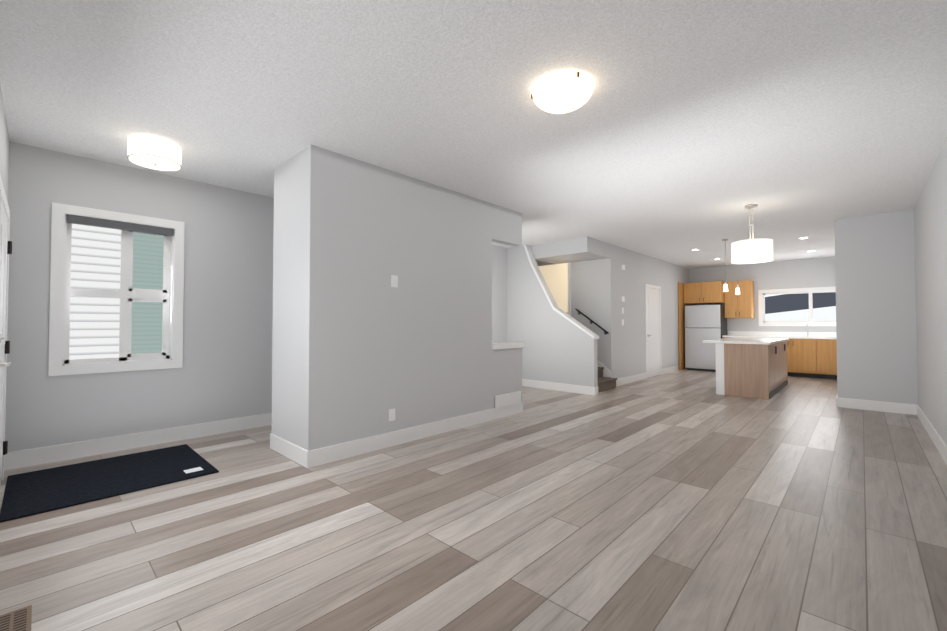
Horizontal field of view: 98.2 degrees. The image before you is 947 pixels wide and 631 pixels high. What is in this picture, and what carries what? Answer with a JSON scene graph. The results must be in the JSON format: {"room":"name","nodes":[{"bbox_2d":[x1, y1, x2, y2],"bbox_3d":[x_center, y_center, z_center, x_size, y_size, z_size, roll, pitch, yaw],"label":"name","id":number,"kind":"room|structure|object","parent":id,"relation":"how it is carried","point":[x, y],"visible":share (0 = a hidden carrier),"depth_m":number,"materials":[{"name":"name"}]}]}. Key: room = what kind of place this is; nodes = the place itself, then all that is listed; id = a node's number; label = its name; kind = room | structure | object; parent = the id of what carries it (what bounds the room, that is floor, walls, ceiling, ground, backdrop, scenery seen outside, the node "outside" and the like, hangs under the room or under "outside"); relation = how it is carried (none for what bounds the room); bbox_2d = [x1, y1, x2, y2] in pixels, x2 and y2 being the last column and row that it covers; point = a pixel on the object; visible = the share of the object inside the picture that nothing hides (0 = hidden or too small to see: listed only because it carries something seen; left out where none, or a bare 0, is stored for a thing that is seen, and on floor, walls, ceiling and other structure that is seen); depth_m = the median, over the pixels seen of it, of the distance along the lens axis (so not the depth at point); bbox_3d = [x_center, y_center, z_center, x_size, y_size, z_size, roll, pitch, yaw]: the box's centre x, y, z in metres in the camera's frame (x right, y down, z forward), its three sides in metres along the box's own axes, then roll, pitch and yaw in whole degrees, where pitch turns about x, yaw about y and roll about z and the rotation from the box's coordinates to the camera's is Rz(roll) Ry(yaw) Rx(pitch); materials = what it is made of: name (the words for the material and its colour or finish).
{"room":"empty living room","nodes":[
{"label":"empty living room","id":0,"kind":"room"},
{"bbox_2d":[0,85,9,201],"bbox_3d":[-1.932,-0.133,1.438,6.200,2.750,0.180,-1,-2,43],"label":"wall","id":1,"kind":"structure","parent":0,"point":[4,152],"depth_m":2.98,"materials":[{"name":"grey paint"}]},
{"bbox_2d":[0,175,11,484],"bbox_3d":[-3.147,0.214,2.752,1.520,2.110,0.068,-1,-2,43],"label":"front door","id":2,"kind":"structure","parent":1,"relation":"in","point":[5,247],"depth_m":2.98,"materials":[{"name":"painted wood"},{"name":"metal"}]},
{"bbox_2d":[5,141,536,451],"bbox_3d":[0.363,0.003,8.158,0.300,2.750,13.100,-1,-2,43],"label":"wall","id":3,"kind":"structure","parent":0,"point":[224,372],"depth_m":4.16,"materials":[{"name":"grey paint"}]},
{"bbox_2d":[48,202,184,375],"bbox_3d":[-3.420,-0.226,3.993,0.130,1.530,0.975,-1,-2,43],"label":"window","id":4,"kind":"structure","parent":3,"relation":"in","point":[116,289],"depth_m":3.97,"materials":[{"name":"white"}]},
{"bbox_2d":[4,413,271,470],"bbox_3d":[-3.000,1.231,4.347,0.014,0.140,2.620,-1,-2,43],"label":"baseboard","id":5,"kind":"structure","parent":3,"relation":"attached to","point":[29,457],"depth_m":3.96,"materials":[{"name":"white wood"}]},
{"bbox_2d":[271,168,274,434],"bbox_3d":[-1.644,-0.075,4.304,0.120,2.750,0.840,-1,-2,43],"label":"wall","id":6,"kind":"structure","parent":0,"point":[273,331],"depth_m":4.01,"materials":[{"name":"grey paint"}]},
{"bbox_2d":[275,150,302,445],"bbox_3d":[-1.645,-0.085,3.809,0.540,2.750,0.120,-1,-2,43],"label":"wall","id":7,"kind":"structure","parent":0,"point":[289,174],"depth_m":3.78,"materials":[{"name":"grey paint"}]},
{"bbox_2d":[270,434,303,465],"bbox_3d":[-1.694,1.219,3.737,0.790,0.140,0.014,-1,-2,43],"label":"baseboard","id":8,"kind":"structure","parent":7,"relation":"attached to","point":[281,446],"depth_m":3.72,"materials":[{"name":"white wood"}]},
{"bbox_2d":[299,145,521,450],"bbox_3d":[-0.405,-0.069,4.625,0.120,2.750,3.010,-1,-2,43],"label":"wall","id":9,"kind":"structure","parent":0,"point":[361,346],"depth_m":4.11,"materials":[{"name":"grey paint"}]},
{"bbox_2d":[389,409,394,420],"bbox_3d":[-0.810,0.988,4.081,0.007,0.115,0.075,-1,-2,43],"label":"outlet","id":10,"kind":"object","parent":9,"relation":"attached to","point":[391,414],"visible":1,"depth_m":4.08,"materials":[{"name":"white plastic"}]},
{"bbox_2d":[391,275,397,287],"bbox_3d":[-0.793,-0.344,4.124,0.009,0.120,0.080,-1,-2,43],"label":"light switch","id":11,"kind":"object","parent":9,"relation":"attached to","point":[394,280],"visible":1,"depth_m":4.12,"materials":[{"name":"white plastic"}]},
{"bbox_2d":[304,402,522,467],"bbox_3d":[-0.361,1.235,4.547,0.014,0.140,3.024,-1,-2,43],"label":"baseboard","id":12,"kind":"structure","parent":9,"relation":"attached to","point":[312,458],"depth_m":4.12,"materials":[{"name":"white wood"}]},
{"bbox_2d":[495,391,520,409],"bbox_3d":[0.461,1.110,5.400,0.012,0.175,0.540,-1,-2,43],"label":"air vent","id":13,"kind":"object","parent":9,"relation":"in","point":[507,400],"visible":1,"depth_m":5.38,"materials":[{"name":"white"}]},
{"bbox_2d":[492,342,524,349],"bbox_3d":[0.420,0.402,5.488,0.180,0.075,0.669,-1,-2,43],"label":"trim","id":14,"kind":"structure","parent":9,"relation":"on","point":[504,345],"depth_m":5.41,"materials":[{"name":"white"}]},
{"bbox_2d":[0,369,946,630],"bbox_3d":[2.506,1.387,6.103,6.200,0.100,13.100,-1,-2,43],"label":"floor","id":15,"kind":"structure","parent":0,"point":[685,500],"depth_m":2.41,"materials":[{"name":"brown wood"}]},
{"bbox_2d":[0,605,31,630],"bbox_3d":[-1.814,1.243,1.608,0.340,0.006,0.110,-1,-2,43],"label":"floor vent","id":16,"kind":"object","parent":15,"relation":"in","point":[19,619],"visible":1,"depth_m":1.67,"materials":[{"name":"brown metal"}]},
{"bbox_2d":[0,444,218,522],"bbox_3d":[-2.880,1.273,3.297,1.090,0.014,1.180,-1,-2,43],"label":"mat","id":17,"kind":"object","parent":15,"relation":"on","point":[26,494],"visible":1,"depth_m":3.17,"materials":[{"name":"black fabric"}]},
{"bbox_2d":[598,367,617,392],"bbox_3d":[1.748,0.729,8.058,1.820,1.295,0.908,-1,-2,43],"label":"stairs","id":18,"kind":"structure","parent":15,"relation":"on","point":[606,383],"depth_m":7.58,"materials":[{"name":"brown carpet"}]},
{"bbox_2d":[678,282,690,369],"bbox_3d":[5.706,0.287,11.073,0.023,2.300,1.006,-1,-2,43],"label":"panel","id":19,"kind":"object","parent":15,"relation":"on","point":[681,316],"visible":0.5,"depth_m":10.84,"materials":[{"name":"brown wood"}]},
{"bbox_2d":[685,305,726,371],"bbox_3d":[6.101,0.586,10.781,0.820,1.690,0.786,-1,-2,43],"label":"fridge","id":20,"kind":"object","parent":15,"relation":"on","point":[705,322],"visible":0.88,"depth_m":10.54,"materials":[{"name":"silver metal"}]},
{"bbox_2d":[722,336,753,337],"bbox_3d":[6.828,0.983,10.259,0.912,0.875,0.626,-1,-2,43],"label":"countertop","id":21,"kind":"structure","parent":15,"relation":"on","point":[722,336],"depth_m":10.10,"materials":[{"name":"white stone"}]},
{"bbox_2d":[715,341,787,399],"bbox_3d":[5.246,0.928,7.642,0.780,0.880,2.312,-1,-2,43],"label":"kitchen island","id":22,"kind":"object","parent":15,"relation":"on","point":[756,368],"depth_m":6.84,"materials":[{"name":"brown wood"}]},
{"bbox_2d":[703,337,788,344],"bbox_3d":[5.178,0.469,7.720,0.965,0.040,2.365,-1,-2,43],"label":"island countertop","id":23,"kind":"structure","parent":22,"relation":"on","point":[733,340],"depth_m":7.09,"materials":[{"name":"white stone"}]},
{"bbox_2d":[787,340,817,377],"bbox_3d":[7.491,0.971,9.633,0.912,0.875,0.626,-1,-2,43],"label":"base cabinet","id":24,"kind":"object","parent":15,"relation":"on","point":[811,354],"depth_m":9.26,"materials":[{"name":"brown wood"}]},
{"bbox_2d":[754,336,836,339],"bbox_3d":[7.320,0.516,9.793,2.280,0.040,0.641,-1,-2,43],"label":"countertop","id":25,"kind":"structure","parent":24,"relation":"on","point":[790,337],"depth_m":9.37,"materials":[{"name":"white stone"}]},
{"bbox_2d":[818,340,836,379],"bbox_3d":[7.988,0.961,9.163,0.456,0.875,0.626,-1,-2,43],"label":"base cabinet","id":26,"kind":"object","parent":15,"relation":"on","point":[827,349],"depth_m":8.97,"materials":[{"name":"brown wood"}]},
{"bbox_2d":[0,0,946,268],"bbox_3d":[2.506,-1.463,6.160,6.200,0.100,13.100,-1,-2,43],"label":"ceiling","id":27,"kind":"structure","parent":0,"point":[684,130],"depth_m":2.83,"materials":[{"name":"white paint"}]},
{"bbox_2d":[127,134,181,170],"bbox_3d":[-2.703,-1.369,3.486,0.368,0.196,0.368,-1,-2,43],"label":"light","id":28,"kind":"object","parent":27,"relation":"attached to","point":[153,152],"visible":0.98,"depth_m":3.38,"materials":[{"name":"white glass"}]},
{"bbox_2d":[531,72,593,113],"bbox_3d":[0.584,-1.421,2.684,0.392,0.125,0.401,-1,-2,43],"label":"light","id":29,"kind":"object","parent":27,"relation":"attached to","point":[562,92],"visible":1,"depth_m":2.58,"materials":[{"name":"white glass"}]},
{"bbox_2d":[722,239,727,291],"bbox_3d":[4.591,-0.911,7.481,0.100,0.950,0.100,-1,-2,43],"label":"pendant light","id":30,"kind":"object","parent":27,"relation":"hanging from","point":[725,287],"visible":1,"depth_m":7.47,"materials":[{"name":"white glass"}]},
{"bbox_2d":[735,264,739,294],"bbox_3d":[5.278,-0.896,8.208,0.100,0.950,0.100,-1,-2,43],"label":"pendant light","id":31,"kind":"object","parent":27,"relation":"hanging from","point":[737,292],"visible":0.69,"depth_m":8.20,"materials":[{"name":"white glass"}]},
{"bbox_2d":[731,204,772,263],"bbox_3d":[3.605,-1.065,5.320,0.450,0.730,0.450,-1,-2,43],"label":"drum pendant light","id":32,"kind":"object","parent":27,"relation":"hanging from","point":[751,251],"visible":1,"depth_m":5.17,"materials":[{"name":"white fabric"}]},
{"bbox_2d":[507,245,597,386],"bbox_3d":[1.409,-0.007,7.678,1.880,2.750,0.120,-1,-2,43],"label":"wall","id":33,"kind":"structure","parent":0,"point":[558,348],"depth_m":7.71,"materials":[{"name":"grey paint"}]},
{"bbox_2d":[522,379,595,394],"bbox_3d":[1.368,1.297,7.598,1.894,0.140,0.014,-1,-2,43],"label":"baseboard","id":34,"kind":"structure","parent":33,"relation":"attached to","point":[588,390],"depth_m":7.40,"materials":[{"name":"white wood"}]},
{"bbox_2d":[524,245,598,338],"bbox_3d":[1.569,-0.486,7.536,1.480,1.793,0.170,-1,-2,43],"label":"trim","id":35,"kind":"structure","parent":33,"relation":"attached to","point":[543,283],"depth_m":7.65,"materials":[{"name":"white"}]},
{"bbox_2d":[531,237,610,263],"bbox_3d":[1.886,-1.241,7.974,1.200,0.270,0.928,-1,-2,43],"label":"soffit","id":36,"kind":"structure","parent":0,"point":[575,250],"depth_m":7.67,"materials":[{"name":"grey paint"}]},
{"bbox_2d":[537,244,613,377],"bbox_3d":[2.065,0.010,8.502,1.700,2.750,0.120,-1,-2,43],"label":"wall","id":37,"kind":"structure","parent":0,"point":[592,289],"depth_m":8.07,"materials":[{"name":"grey paint"}]},
{"bbox_2d":[538,262,570,315],"bbox_3d":[1.708,-0.500,8.746,0.820,1.180,0.028,-1,-2,43],"label":"wall","id":38,"kind":"structure","parent":37,"relation":"attached to","point":[557,277],"depth_m":8.65,"materials":[{"name":"beige paint"}]},
{"bbox_2d":[575,309,608,334],"bbox_3d":[2.342,0.112,8.102,0.708,0.523,0.074,-1,-2,43],"label":"stair handrail","id":39,"kind":"object","parent":37,"relation":"attached to","point":[604,330],"visible":1,"depth_m":8.06,"materials":[{"name":"brown metal"}]},
{"bbox_2d":[597,360,611,377],"bbox_3d":[2.037,0.648,8.423,1.650,1.470,0.013,-1,-2,43],"label":"trim","id":40,"kind":"structure","parent":37,"relation":"attached to","point":[607,372],"depth_m":7.92,"materials":[{"name":"white"}]},
{"bbox_2d":[613,245,688,377],"bbox_3d":[4.336,0.035,9.754,0.120,2.750,4.820,-1,-2,43],"label":"wall","id":41,"kind":"structure","parent":0,"point":[636,275],"depth_m":8.86,"materials":[{"name":"grey paint"}]},
{"bbox_2d":[616,373,645,385],"bbox_3d":[3.222,1.314,8.453,0.014,0.140,1.704,-1,-2,43],"label":"baseboard","id":42,"kind":"structure","parent":41,"relation":"attached to","point":[624,380],"depth_m":8.46,"materials":[{"name":"white wood"}]},
{"bbox_2d":[645,284,661,378],"bbox_3d":[4.155,0.353,9.423,0.062,2.100,0.960,-1,-2,43],"label":"hall door","id":43,"kind":"structure","parent":41,"relation":"in","point":[653,362],"depth_m":9.40,"materials":[{"name":"white"}]},
{"bbox_2d":[662,365,677,374],"bbox_3d":[4.893,1.350,10.219,0.014,0.140,1.240,-1,-2,43],"label":"baseboard","id":44,"kind":"structure","parent":41,"relation":"attached to","point":[673,368],"depth_m":10.22,"materials":[{"name":"white"}]},
{"bbox_2d":[689,257,835,334],"bbox_3d":[6.920,0.056,10.799,6.200,2.750,0.250,-1,-2,43],"label":"wall","id":45,"kind":"structure","parent":0,"point":[808,273],"depth_m":10.16,"materials":[{"name":"grey paint"}]},
{"bbox_2d":[684,281,723,303],"bbox_3d":[6.161,-0.592,10.908,0.885,0.550,0.646,-1,-2,43],"label":"upper cabinet","id":46,"kind":"object","parent":45,"relation":"attached to","point":[711,292],"depth_m":10.65,"materials":[{"name":"brown wood"}]},
{"bbox_2d":[724,280,754,317],"bbox_3d":[6.797,-0.405,10.496,0.590,0.940,0.366,-1,-2,43],"label":"upper cabinet","id":47,"kind":"object","parent":45,"relation":"attached to","point":[741,305],"depth_m":10.33,"materials":[{"name":"brown wood"}]},
{"bbox_2d":[726,332,835,335],"bbox_3d":[7.535,0.448,10.022,2.280,0.105,0.016,-1,-2,43],"label":"backsplash","id":48,"kind":"structure","parent":45,"relation":"attached to","point":[729,333],"depth_m":10.02,"materials":[{"name":"white tile"}]},
{"bbox_2d":[758,286,835,325],"bbox_3d":[7.982,-0.201,9.686,2.070,0.910,0.116,-1,-2,43],"label":"kitchen window","id":49,"kind":"structure","parent":45,"relation":"in","point":[814,306],"depth_m":9.88,"materials":[{"name":"white"}]},
{"bbox_2d":[834,209,917,404],"bbox_3d":[7.288,-0.013,7.390,0.980,2.750,4.700,-1,-2,43],"label":"wall","id":50,"kind":"structure","parent":0,"point":[876,334],"depth_m":5.73,"materials":[{"name":"grey paint"}]},
{"bbox_2d":[836,397,915,414],"bbox_3d":[5.596,1.259,5.720,0.780,0.140,0.014,-1,-2,43],"label":"baseboard","id":51,"kind":"structure","parent":50,"relation":"attached to","point":[902,408],"depth_m":5.70,"materials":[{"name":"white wood"}]},
{"bbox_2d":[914,137,946,444],"bbox_3d":[3.079,-0.114,2.357,0.180,2.750,8.400,-1,-2,43],"label":"wall","id":52,"kind":"structure","parent":0,"point":[930,223],"depth_m":4.15,"materials":[{"name":"grey paint"}]},
{"bbox_2d":[916,405,946,463],"bbox_3d":[3.070,1.193,2.462,0.014,0.140,8.220,-1,-2,43],"label":"baseboard","id":53,"kind":"structure","parent":52,"relation":"attached to","point":[937,440],"depth_m":4.18,"materials":[{"name":"white wood"}]}
]}

